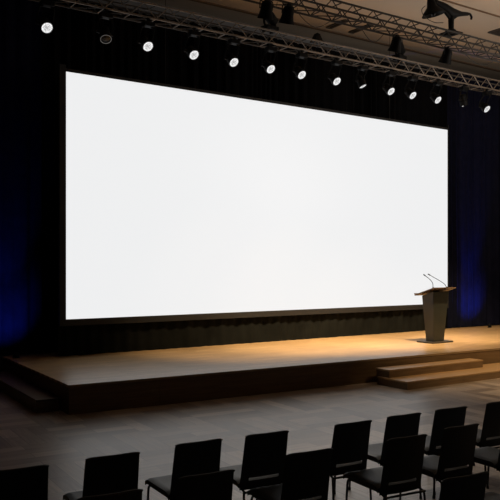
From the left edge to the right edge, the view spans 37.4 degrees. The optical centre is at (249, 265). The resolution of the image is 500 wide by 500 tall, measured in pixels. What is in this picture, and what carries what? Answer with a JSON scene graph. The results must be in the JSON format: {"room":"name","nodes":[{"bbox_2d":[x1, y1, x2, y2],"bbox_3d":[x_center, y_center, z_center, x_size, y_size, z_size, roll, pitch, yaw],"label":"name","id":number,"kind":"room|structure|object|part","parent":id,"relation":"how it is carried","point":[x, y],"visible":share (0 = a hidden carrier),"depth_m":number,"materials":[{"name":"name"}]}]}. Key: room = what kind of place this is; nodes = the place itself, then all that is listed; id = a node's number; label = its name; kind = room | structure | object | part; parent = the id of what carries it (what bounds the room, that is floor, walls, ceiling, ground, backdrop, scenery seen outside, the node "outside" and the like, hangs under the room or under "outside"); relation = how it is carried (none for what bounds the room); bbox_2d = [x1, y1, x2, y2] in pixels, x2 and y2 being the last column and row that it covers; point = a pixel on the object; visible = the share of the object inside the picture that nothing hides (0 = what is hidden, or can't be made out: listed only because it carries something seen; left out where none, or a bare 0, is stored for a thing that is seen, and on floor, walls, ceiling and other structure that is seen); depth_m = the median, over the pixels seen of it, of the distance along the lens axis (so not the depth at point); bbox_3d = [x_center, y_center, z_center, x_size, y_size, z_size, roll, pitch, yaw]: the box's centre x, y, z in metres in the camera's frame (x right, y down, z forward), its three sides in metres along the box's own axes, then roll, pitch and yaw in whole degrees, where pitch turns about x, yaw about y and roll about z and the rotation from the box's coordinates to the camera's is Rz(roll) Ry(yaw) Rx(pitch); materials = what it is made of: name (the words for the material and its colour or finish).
{"room":"conference hall","nodes":[
{"label":"conference hall","id":0,"kind":"room"},
{"bbox_2d":[0,0,496,371],"bbox_3d":[0.302,-1.970,19.127,32.000,8.400,0.100,0,0,-34],"label":"wall","id":1,"kind":"structure","parent":0,"point":[133,3],"depth_m":18.20,"materials":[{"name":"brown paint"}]},
{"bbox_2d":[0,378,499,499],"bbox_3d":[6.119,2.280,10.566,32.000,0.100,20.600,0,0,-34],"label":"floor","id":2,"kind":"structure","parent":0,"point":[59,440],"depth_m":10.25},
{"bbox_2d":[0,464,48,499],"bbox_3d":[-1.741,1.812,5.357,0.452,0.836,0.626,0,0,-29],"label":"chair","id":3,"kind":"object","parent":2,"relation":"on","point":[25,483],"visible":1,"depth_m":5.13,"materials":[{"name":"black fabric"}]},
{"bbox_2d":[0,371,58,412],"bbox_3d":[-3.974,2.130,12.715,0.360,0.200,3.400,0,0,-32],"label":"step","id":4,"kind":"structure","parent":2,"relation":"on","point":[38,400],"depth_m":11.93,"materials":[{"name":"brown wood"}]},
{"bbox_3d":[-4.117,2.145,12.638,0.024,0.170,3.360,0,0,-32],"label":"panel","id":5,"kind":"part","parent":4,"relation":"part of","materials":[{"name":"brown wood"}]},
{"bbox_2d":[63,452,139,499],"bbox_3d":[-1.150,1.812,5.719,0.452,0.836,0.626,0,0,-29],"label":"chair","id":6,"kind":"object","parent":2,"relation":"on","point":[115,473],"visible":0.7,"depth_m":5.48,"materials":[{"name":"black fabric"}]},
{"bbox_3d":[-1.184,1.833,5.781,0.440,0.069,0.485,0,0,-29],"label":"seat","id":7,"kind":"part","parent":6,"relation":"part of","materials":[{"name":"black fabric"}]},
{"bbox_3d":[-1.031,1.640,5.503,0.440,0.476,0.114,0,0,-29],"label":"backrest","id":8,"kind":"part","parent":6,"relation":"part of","materials":[{"name":"black fabric"}]},
{"bbox_2d":[77,489,142,499],"bbox_3d":[-0.992,1.812,4.797,0.452,0.836,0.626,0,0,-28],"label":"chair","id":9,"kind":"object","parent":2,"relation":"on","point":[135,494],"visible":1,"depth_m":4.56,"materials":[{"name":"black fabric"}]},
{"bbox_2d":[145,438,222,499],"bbox_3d":[-0.548,1.812,6.136,0.452,0.836,0.626,0,0,-30],"label":"chair","id":10,"kind":"object","parent":2,"relation":"on","point":[200,457],"visible":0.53,"depth_m":5.90,"materials":[{"name":"black fabric"}]},
{"bbox_3d":[-0.862,2.034,6.263,0.062,0.369,0.025,0,0,38],"label":"leg","id":11,"kind":"part","parent":10,"relation":"part of","materials":[{"name":"black metal"}]},
{"bbox_3d":[-0.584,1.833,6.197,0.440,0.069,0.485,0,0,-30],"label":"seat","id":12,"kind":"part","parent":10,"relation":"part of","materials":[{"name":"black fabric"}]},
{"bbox_3d":[-0.423,1.640,5.924,0.440,0.476,0.114,0,0,-30],"label":"backrest","id":13,"kind":"part","parent":10,"relation":"part of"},
{"bbox_2d":[177,469,234,499],"bbox_3d":[-0.427,1.812,5.236,0.452,0.836,0.626,0,0,-30],"label":"chair","id":14,"kind":"object","parent":2,"relation":"on","point":[218,485],"visible":1,"depth_m":4.99,"materials":[{"name":"black fabric"}]},
{"bbox_2d":[2,325,499,414],"bbox_3d":[4.715,2.005,18.037,20.000,0.450,4.200,0,0,-32],"label":"stage platform","id":15,"kind":"object","parent":2,"relation":"on","point":[91,383],"visible":0.84,"depth_m":13.49,"materials":[{"name":"brown wood"}]},
{"bbox_2d":[0,0,41,354],"bbox_3d":[-5.951,-1.923,14.050,3.962,7.385,0.208,0,0,-30],"label":"stage curtain","id":16,"kind":"object","parent":15,"relation":"on","point":[20,37],"visible":0.98,"depth_m":14.86,"materials":[{"name":"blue fabric"}]},
{"bbox_2d":[42,0,447,351],"bbox_3d":[0.687,-1.923,18.134,11.598,7.385,0.234,0,0,-32],"label":"stage curtain","id":17,"kind":"object","parent":15,"relation":"on","point":[74,42],"visible":0.13,"depth_m":16.69,"materials":[{"name":"black fabric"}]},
{"bbox_3d":[0.684,-5.590,18.137,11.592,0.050,0.050,0,0,-32],"label":"curtain rail","id":18,"kind":"part","parent":17,"relation":"part of","materials":[{"name":"black metal"}]},
{"bbox_2d":[414,287,455,343],"bbox_3d":[4.318,1.135,17.211,0.770,1.289,0.597,0,0,-34],"label":"podium","id":19,"kind":"object","parent":15,"relation":"on","point":[435,300],"visible":1,"depth_m":17.08,"materials":[{"name":"brown wood"}]},
{"bbox_3d":[4.321,1.762,17.233,0.700,0.035,0.490,0,0,-34],"label":"plate","id":20,"kind":"part","parent":19,"relation":"part of","materials":[{"name":"black metal"}]},
{"bbox_2d":[446,70,499,327],"bbox_3d":[8.550,-1.923,22.972,6.842,7.385,0.221,0,0,-32],"label":"stage curtain","id":21,"kind":"object","parent":15,"relation":"on","point":[474,134],"visible":0.86,"depth_m":21.77,"materials":[{"name":"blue fabric"}]},
{"bbox_2d":[220,430,288,499],"bbox_3d":[0.013,1.812,6.448,0.452,0.836,0.626,0,0,-28],"label":"chair","id":22,"kind":"object","parent":2,"relation":"on","point":[264,454],"visible":0.78,"depth_m":6.22,"materials":[{"name":"black fabric"}]},
{"bbox_3d":[-0.021,1.833,6.510,0.440,0.069,0.485,0,0,-28],"label":"seat","id":23,"kind":"part","parent":22,"relation":"part of","materials":[{"name":"black fabric"}]},
{"bbox_3d":[0.131,1.640,6.231,0.440,0.476,0.114,0,0,-28],"label":"backrest","id":24,"kind":"part","parent":22,"relation":"part of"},
{"bbox_2d":[247,448,332,499],"bbox_3d":[0.321,1.812,5.835,0.452,0.836,0.626,0,0,-28],"label":"chair","id":25,"kind":"object","parent":2,"relation":"on","point":[306,476],"visible":1,"depth_m":5.61,"materials":[{"name":"black fabric"}]},
{"bbox_3d":[0.287,1.833,5.897,0.440,0.069,0.485,0,0,-28],"label":"seat","id":26,"kind":"part","parent":25,"relation":"part of","materials":[{"name":"black fabric"}]},
{"bbox_3d":[0.438,1.640,5.618,0.440,0.476,0.114,0,0,-28],"label":"backrest","id":27,"kind":"part","parent":25,"relation":"part of","materials":[{"name":"black fabric"}]},
{"bbox_2d":[330,420,371,499],"bbox_3d":[0.788,1.812,6.861,0.452,0.836,0.626,0,0,-30],"label":"chair","id":28,"kind":"object","parent":2,"relation":"on","point":[350,441],"visible":0.62,"depth_m":6.63,"materials":[{"name":"black fabric"}]},
{"bbox_3d":[0.735,2.047,6.538,0.025,0.343,0.059,0,0,-8],"label":"leg","id":29,"kind":"part","parent":28,"relation":"part of","materials":[{"name":"black metal"}]},
{"bbox_3d":[0.787,1.871,6.862,0.430,0.047,0.525,0,0,-30],"label":"seat frame","id":30,"kind":"part","parent":28,"relation":"part of","materials":[{"name":"black metal"}]},
{"bbox_3d":[0.752,1.833,6.922,0.440,0.069,0.485,0,0,-30],"label":"seat","id":31,"kind":"part","parent":28,"relation":"part of","materials":[{"name":"black fabric"}]},
{"bbox_3d":[0.911,1.640,6.647,0.440,0.476,0.114,0,0,-30],"label":"backrest","id":32,"kind":"part","parent":28,"relation":"part of","materials":[{"name":"black fabric"}]},
{"bbox_2d":[343,434,426,499],"bbox_3d":[1.159,1.812,6.308,0.452,0.836,0.626,0,0,-28],"label":"chair","id":33,"kind":"object","parent":2,"relation":"on","point":[401,471],"visible":1,"depth_m":6.10,"materials":[{"name":"black fabric"}]},
{"bbox_3d":[0.850,2.034,6.445,0.062,0.369,0.025,0,0,40],"label":"leg","id":34,"kind":"part","parent":33,"relation":"part of","materials":[{"name":"black metal"}]},
{"bbox_3d":[1.126,1.833,6.370,0.440,0.069,0.485,0,0,-28],"label":"seat","id":35,"kind":"part","parent":33,"relation":"part of","materials":[{"name":"black fabric"}]},
{"bbox_3d":[1.159,1.871,6.309,0.430,0.047,0.525,0,0,-28],"label":"seat frame","id":36,"kind":"part","parent":33,"relation":"part of","materials":[{"name":"black metal"}]},
{"bbox_3d":[1.277,1.640,6.091,0.440,0.476,0.114,0,0,-28],"label":"backrest","id":37,"kind":"part","parent":33,"relation":"part of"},
{"bbox_2d":[348,412,421,499],"bbox_3d":[1.318,1.812,7.206,0.452,0.836,0.626,0,0,-29],"label":"chair","id":38,"kind":"object","parent":2,"relation":"on","point":[405,425],"visible":0.41,"depth_m":6.97,"materials":[{"name":"black metal"}]},
{"bbox_3d":[1.283,1.833,7.268,0.440,0.069,0.485,0,0,-29],"label":"seat","id":39,"kind":"part","parent":38,"relation":"part of","materials":[{"name":"black fabric"}]},
{"bbox_3d":[1.439,1.640,6.991,0.440,0.476,0.114,0,0,-29],"label":"backrest","id":40,"kind":"part","parent":38,"relation":"part of","materials":[{"name":"black fabric"}]},
{"bbox_2d":[377,363,499,389],"bbox_3d":[4.353,2.155,14.738,4.200,0.150,0.788,0,0,-34],"label":"step","id":41,"kind":"structure","parent":2,"relation":"on","point":[488,371],"depth_m":13.89,"materials":[{"name":"brown wood"}]},
{"bbox_3d":[2.614,2.170,13.593,0.024,0.120,0.748,0,0,-34],"label":"panel","id":42,"kind":"part","parent":41,"relation":"part of","materials":[{"name":"brown wood"}]},
{"bbox_2d":[376,358,482,377],"bbox_3d":[3.589,2.005,14.576,2.660,0.150,0.358,0,0,-34],"label":"step","id":43,"kind":"structure","parent":41,"relation":"on","point":[468,363],"depth_m":14.32,"materials":[{"name":"brown wood"}]},
{"bbox_3d":[2.493,2.020,13.856,0.024,0.120,0.318,0,0,-34],"label":"panel","id":44,"kind":"part","parent":43,"relation":"part of","materials":[{"name":"brown wood"}]},
{"bbox_2d":[399,423,479,499],"bbox_3d":[1.720,1.812,6.719,0.452,0.836,0.626,0,0,-30],"label":"chair","id":45,"kind":"object","parent":2,"relation":"on","point":[457,451],"visible":0.74,"depth_m":6.50,"materials":[{"name":"black fabric"}]},
{"bbox_3d":[1.767,2.034,7.054,0.025,0.369,0.062,0,0,-8],"label":"leg","id":46,"kind":"part","parent":45,"relation":"part of","materials":[{"name":"black metal"}]},
{"bbox_3d":[1.685,1.833,6.780,0.440,0.069,0.485,0,0,-30],"label":"seat","id":47,"kind":"part","parent":45,"relation":"part of","materials":[{"name":"black fabric"}]},
{"bbox_3d":[1.720,1.871,6.720,0.430,0.047,0.525,0,0,-30],"label":"seat frame","id":48,"kind":"part","parent":45,"relation":"part of","materials":[{"name":"black metal"}]},
{"bbox_3d":[1.842,1.640,6.505,0.440,0.476,0.114,0,0,-30],"label":"backrest","id":49,"kind":"part","parent":45,"relation":"part of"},
{"bbox_2d":[424,406,467,494],"bbox_3d":[1.854,1.812,7.529,0.452,0.836,0.626,0,0,-28],"label":"chair","id":50,"kind":"object","parent":2,"relation":"on","point":[447,417],"visible":0.35,"depth_m":7.26,"materials":[{"name":"black metal"}]},
{"bbox_3d":[1.820,1.833,7.591,0.440,0.069,0.485,0,0,-28],"label":"seat","id":51,"kind":"part","parent":50,"relation":"part of","materials":[{"name":"black fabric"}]},
{"bbox_3d":[1.971,1.640,7.312,0.440,0.476,0.114,0,0,-28],"label":"backrest","id":52,"kind":"part","parent":50,"relation":"part of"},
{"bbox_2d":[439,471,488,499],"bbox_3d":[1.313,1.812,5.192,0.452,0.836,0.626,0,0,-29],"label":"chair","id":53,"kind":"object","parent":2,"relation":"on","point":[473,486],"visible":1,"depth_m":4.93,"materials":[{"name":"black fabric"}]},
{"bbox_2d":[473,401,499,483],"bbox_3d":[2.460,1.812,7.888,0.452,0.836,0.626,0,0,-30],"label":"chair","id":54,"kind":"object","parent":2,"relation":"on","point":[489,436],"visible":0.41,"depth_m":7.62,"materials":[{"name":"black fabric"}]},
{"bbox_3d":[2.425,1.833,7.949,0.440,0.069,0.485,0,0,-30],"label":"seat","id":55,"kind":"part","parent":54,"relation":"part of","materials":[{"name":"black fabric"}]},
{"bbox_3d":[2.583,1.640,7.674,0.440,0.476,0.114,0,0,-30],"label":"backrest","id":56,"kind":"part","parent":54,"relation":"part of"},
{"bbox_2d":[473,447,499,488],"bbox_3d":[2.350,1.812,7.045,0.452,0.836,0.626,0,0,-31],"label":"chair","id":57,"kind":"object","parent":2,"relation":"on","point":[489,457],"visible":0.56,"depth_m":7.00,"materials":[{"name":"grey fabric"}]},
{"bbox_3d":[2.349,1.871,7.045,0.430,0.047,0.525,0,0,-31],"label":"seat frame","id":58,"kind":"part","parent":57,"relation":"part of","materials":[{"name":"black metal"}]},
{"bbox_3d":[2.313,1.833,7.105,0.440,0.069,0.485,0,0,-31],"label":"seat","id":59,"kind":"part","parent":57,"relation":"part of","materials":[{"name":"black fabric"}]},
{"bbox_3d":[2.389,2.034,7.381,0.025,0.369,0.062,0,0,-9],"label":"leg","id":60,"kind":"part","parent":57,"relation":"part of","materials":[{"name":"black metal"}]},
{"bbox_3d":[2.477,1.640,6.833,0.440,0.476,0.114,0,0,-31],"label":"backrest","id":61,"kind":"part","parent":57,"relation":"part of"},
{"bbox_2d":[142,0,499,79],"bbox_3d":[6.119,-6.220,10.566,32.000,0.100,20.600,0,0,-34],"label":"ceiling","id":62,"kind":"structure","parent":0,"point":[481,23],"depth_m":18.70,"materials":[{"name":"paint"}]},
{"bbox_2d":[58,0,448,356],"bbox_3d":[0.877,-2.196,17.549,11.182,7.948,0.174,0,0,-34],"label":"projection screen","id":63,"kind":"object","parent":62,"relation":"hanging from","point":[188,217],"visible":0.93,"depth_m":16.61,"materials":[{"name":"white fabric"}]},
{"bbox_2d":[30,0,499,95],"bbox_3d":[2.926,-5.310,16.678,18.412,1.720,0.340,0,0,-34],"label":"lighting truss","id":64,"kind":"object","parent":62,"relation":"hanging from","point":[94,7],"visible":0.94,"depth_m":14.98,"materials":[{"name":"metal"}]},
{"bbox_2d":[35,0,54,33],"bbox_3d":[-3.405,-4.152,12.292,0.305,0.591,0.314,0,0,-34],"label":"spotlight","id":65,"kind":"object","parent":64,"relation":"hanging from","point":[46,26],"visible":1,"depth_m":12.21,"materials":[{"name":"black metal"}]},
{"bbox_2d":[96,9,113,43],"bbox_3d":[-2.516,-4.162,12.856,0.308,0.570,0.286,0,0,-34],"label":"spotlight","id":66,"kind":"object","parent":64,"relation":"hanging from","point":[105,36],"visible":1,"depth_m":12.79,"materials":[{"name":"black metal"}]},
{"bbox_2d":[137,18,154,51],"bbox_3d":[-1.874,-4.152,13.331,0.305,0.591,0.314,0,0,-34],"label":"spotlight","id":67,"kind":"object","parent":64,"relation":"hanging from","point":[147,45],"visible":1,"depth_m":13.25,"materials":[{"name":"black metal"}]},
{"bbox_2d":[183,27,200,59],"bbox_3d":[-1.089,-4.152,13.865,0.305,0.591,0.314,0,0,-34],"label":"spotlight","id":68,"kind":"object","parent":64,"relation":"hanging from","point":[193,53],"visible":1,"depth_m":13.78,"materials":[{"name":"black metal"}]},
{"bbox_2d":[224,36,240,67],"bbox_3d":[-0.352,-4.152,14.366,0.305,0.591,0.314,0,0,-34],"label":"spotlight","id":69,"kind":"object","parent":64,"relation":"hanging from","point":[233,61],"visible":1,"depth_m":14.29,"materials":[{"name":"black metal"}]},
{"bbox_2d":[261,44,276,73],"bbox_3d":[0.375,-4.152,14.860,0.305,0.591,0.314,0,0,-34],"label":"spotlight","id":70,"kind":"object","parent":64,"relation":"hanging from","point":[269,67],"visible":1,"depth_m":14.78,"materials":[{"name":"black metal"}]},
{"bbox_2d":[260,12,278,33],"bbox_3d":[0.399,-4.963,14.981,0.368,0.442,0.279,0,0,-40],"label":"light","id":71,"kind":"object","parent":64,"relation":"attached to","point":[271,24],"visible":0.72,"depth_m":14.92,"materials":[{"name":"black metal"}]},
{"bbox_2d":[292,50,307,79],"bbox_3d":[1.029,-4.152,15.304,0.305,0.591,0.314,0,0,-34],"label":"spotlight","id":72,"kind":"object","parent":64,"relation":"hanging from","point":[300,73],"visible":1,"depth_m":15.22,"materials":[{"name":"black metal"}]},
{"bbox_2d":[310,33,327,45],"bbox_3d":[1.489,-4.824,15.702,0.414,0.216,0.200,0,0,-34],"label":"spotlight","id":73,"kind":"object","parent":64,"relation":"attached to","point":[317,36],"visible":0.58,"depth_m":15.61,"materials":[{"name":"metal"}]},
{"bbox_2d":[327,57,342,85],"bbox_3d":[1.815,-4.152,15.838,0.305,0.591,0.314,0,0,-34],"label":"spotlight","id":74,"kind":"object","parent":64,"relation":"hanging from","point":[335,79],"visible":1,"depth_m":15.76,"materials":[{"name":"black metal"}]},
{"bbox_2d":[355,63,368,88],"bbox_3d":[2.440,-4.170,16.206,0.293,0.553,0.242,0,0,-34],"label":"spotlight","id":75,"kind":"object","parent":64,"relation":"hanging from","point":[360,80],"visible":1,"depth_m":16.15,"materials":[{"name":"black metal"}]},
{"bbox_2d":[382,69,396,95],"bbox_3d":[3.146,-4.152,16.743,0.305,0.591,0.314,0,0,-34],"label":"spotlight","id":76,"kind":"object","parent":64,"relation":"hanging from","point":[389,89],"visible":1,"depth_m":16.66,"materials":[{"name":"black metal"}]},
{"bbox_2d":[392,43,406,61],"bbox_3d":[3.441,-4.963,17.050,0.279,0.442,0.368,0,0,44],"label":"light","id":77,"kind":"object","parent":64,"relation":"attached to","point":[401,55],"visible":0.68,"depth_m":16.96,"materials":[{"name":"black metal"}]},
{"bbox_2d":[404,73,417,99],"bbox_3d":[3.725,-4.152,17.137,0.305,0.591,0.314,0,0,-34],"label":"spotlight","id":78,"kind":"object","parent":64,"relation":"hanging from","point":[411,94],"visible":1,"depth_m":17.06,"materials":[{"name":"black metal"}]},
{"bbox_2d":[429,79,442,103],"bbox_3d":[4.428,-4.152,17.614,0.305,0.591,0.314,0,0,-34],"label":"spotlight","id":79,"kind":"object","parent":64,"relation":"hanging from","point":[436,98],"visible":1,"depth_m":17.53,"materials":[{"name":"black metal"}]},
{"bbox_2d":[458,84,468,106],"bbox_3d":[5.216,-4.168,18.049,0.322,0.558,0.200,0,0,-34],"label":"spotlight","id":80,"kind":"object","parent":64,"relation":"hanging from","point":[463,98],"visible":1,"depth_m":17.98,"materials":[{"name":"black metal"}]},
{"bbox_2d":[479,89,491,112],"bbox_3d":[5.917,-4.152,18.626,0.305,0.591,0.314,0,0,-34],"label":"spotlight","id":81,"kind":"object","parent":64,"relation":"hanging from","point":[483,106],"visible":1,"depth_m":18.55,"materials":[{"name":"black metal"}]},
{"bbox_2d":[326,19,349,28],"bbox_3d":[2.230,-6.155,18.780,0.180,0.030,0.740,0,0,-34],"label":"ceiling vent","id":82,"kind":"object","parent":62,"relation":"in","point":[333,25],"visible":0.86,"depth_m":18.84,"materials":[{"name":"black metal"}]},
{"bbox_2d":[190,0,499,71],"bbox_3d":[0.751,-6.155,18.465,32.000,0.030,0.100,0,0,-34],"label":"trim","id":83,"kind":"structure","parent":62,"relation":"attached to","point":[198,1],"depth_m":19.57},
{"bbox_2d":[348,24,373,33],"bbox_3d":[2.876,-6.155,19.147,0.180,0.030,0.800,0,0,-34],"label":"ceiling vent","id":84,"kind":"object","parent":62,"relation":"in","point":[356,30],"visible":0.56,"depth_m":19.24,"materials":[{"name":"black metal"}]},
{"bbox_2d":[243,0,499,62],"bbox_3d":[4.133,-5.310,15.080,14.212,1.720,0.340,0,0,-34],"label":"lighting truss","id":85,"kind":"object","parent":62,"relation":"hanging from","point":[323,10],"depth_m":14.33,"materials":[{"name":"metal"}]},
{"bbox_2d":[257,0,276,19],"bbox_3d":[0.266,-4.267,12.320,0.306,0.360,0.306,0,0,22],"label":"spotlight","id":86,"kind":"object","parent":85,"relation":"hanging from","point":[266,8],"visible":1,"depth_m":12.22,"materials":[{"name":"metal"}]},
{"bbox_2d":[278,3,297,24],"bbox_3d":[0.634,-4.267,12.572,0.306,0.360,0.306,0,0,16],"label":"spotlight","id":87,"kind":"object","parent":85,"relation":"hanging from","point":[287,12],"visible":1,"depth_m":12.47,"materials":[{"name":"metal"}]},
{"bbox_2d":[387,34,402,52],"bbox_3d":[2.803,-4.267,14.228,0.306,0.360,0.306,0,0,11],"label":"spotlight","id":88,"kind":"object","parent":85,"relation":"hanging from","point":[395,46],"visible":1,"depth_m":14.13,"materials":[{"name":"metal"}]},
{"bbox_2d":[421,0,444,22],"bbox_3d":[3.661,-5.116,14.747,0.467,0.484,0.462,0,0,12],"label":"lamp","id":89,"kind":"object","parent":85,"relation":"attached to","point":[432,10],"visible":1,"depth_m":14.65,"materials":[{"name":"metal"}]},
{"bbox_2d":[438,47,451,64],"bbox_3d":[3.991,-4.267,15.036,0.306,0.360,0.306,0,0,5],"label":"spotlight","id":90,"kind":"object","parent":85,"relation":"hanging from","point":[446,56],"visible":1,"depth_m":14.93,"materials":[{"name":"metal"}]},
{"bbox_3d":[4.104,-4.942,15.061,0.220,0.400,0.220,0,0,-34],"label":"post","id":91,"kind":"part","parent":85,"relation":"part of","materials":[{"name":"black metal"}]},
{"bbox_3d":[4.104,-4.748,15.061,0.340,0.012,0.340,0,0,-34],"label":"clamp plate","id":92,"kind":"part","parent":85,"relation":"part of","materials":[{"name":"black metal"}]},
{"bbox_3d":[4.120,-5.169,15.071,1.015,0.350,0.220,0,0,-34],"label":"arm","id":93,"kind":"part","parent":85,"relation":"part of"},
{"bbox_3d":[4.173,-5.043,15.108,1.145,0.602,0.340,0,0,-34],"label":"lamp bracket","id":94,"kind":"part","parent":85,"relation":"part of","materials":[{"name":"black metal"}]},
{"bbox_2d":[441,0,499,17],"bbox_3d":[2.570,-6.155,15.789,32.000,0.030,0.030,0,0,-34],"label":"trim","id":95,"kind":"structure","parent":62,"relation":"attached to","point":[441,0],"depth_m":17.60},
{"bbox_2d":[488,28,499,35],"bbox_3d":[6.801,-6.155,19.348,0.790,0.030,0.790,0,0,-34],"label":"ceiling vent","id":96,"kind":"object","parent":62,"relation":"in","point":[496,32],"visible":1,"depth_m":19.42,"materials":[{"name":"black metal"}]}
]}

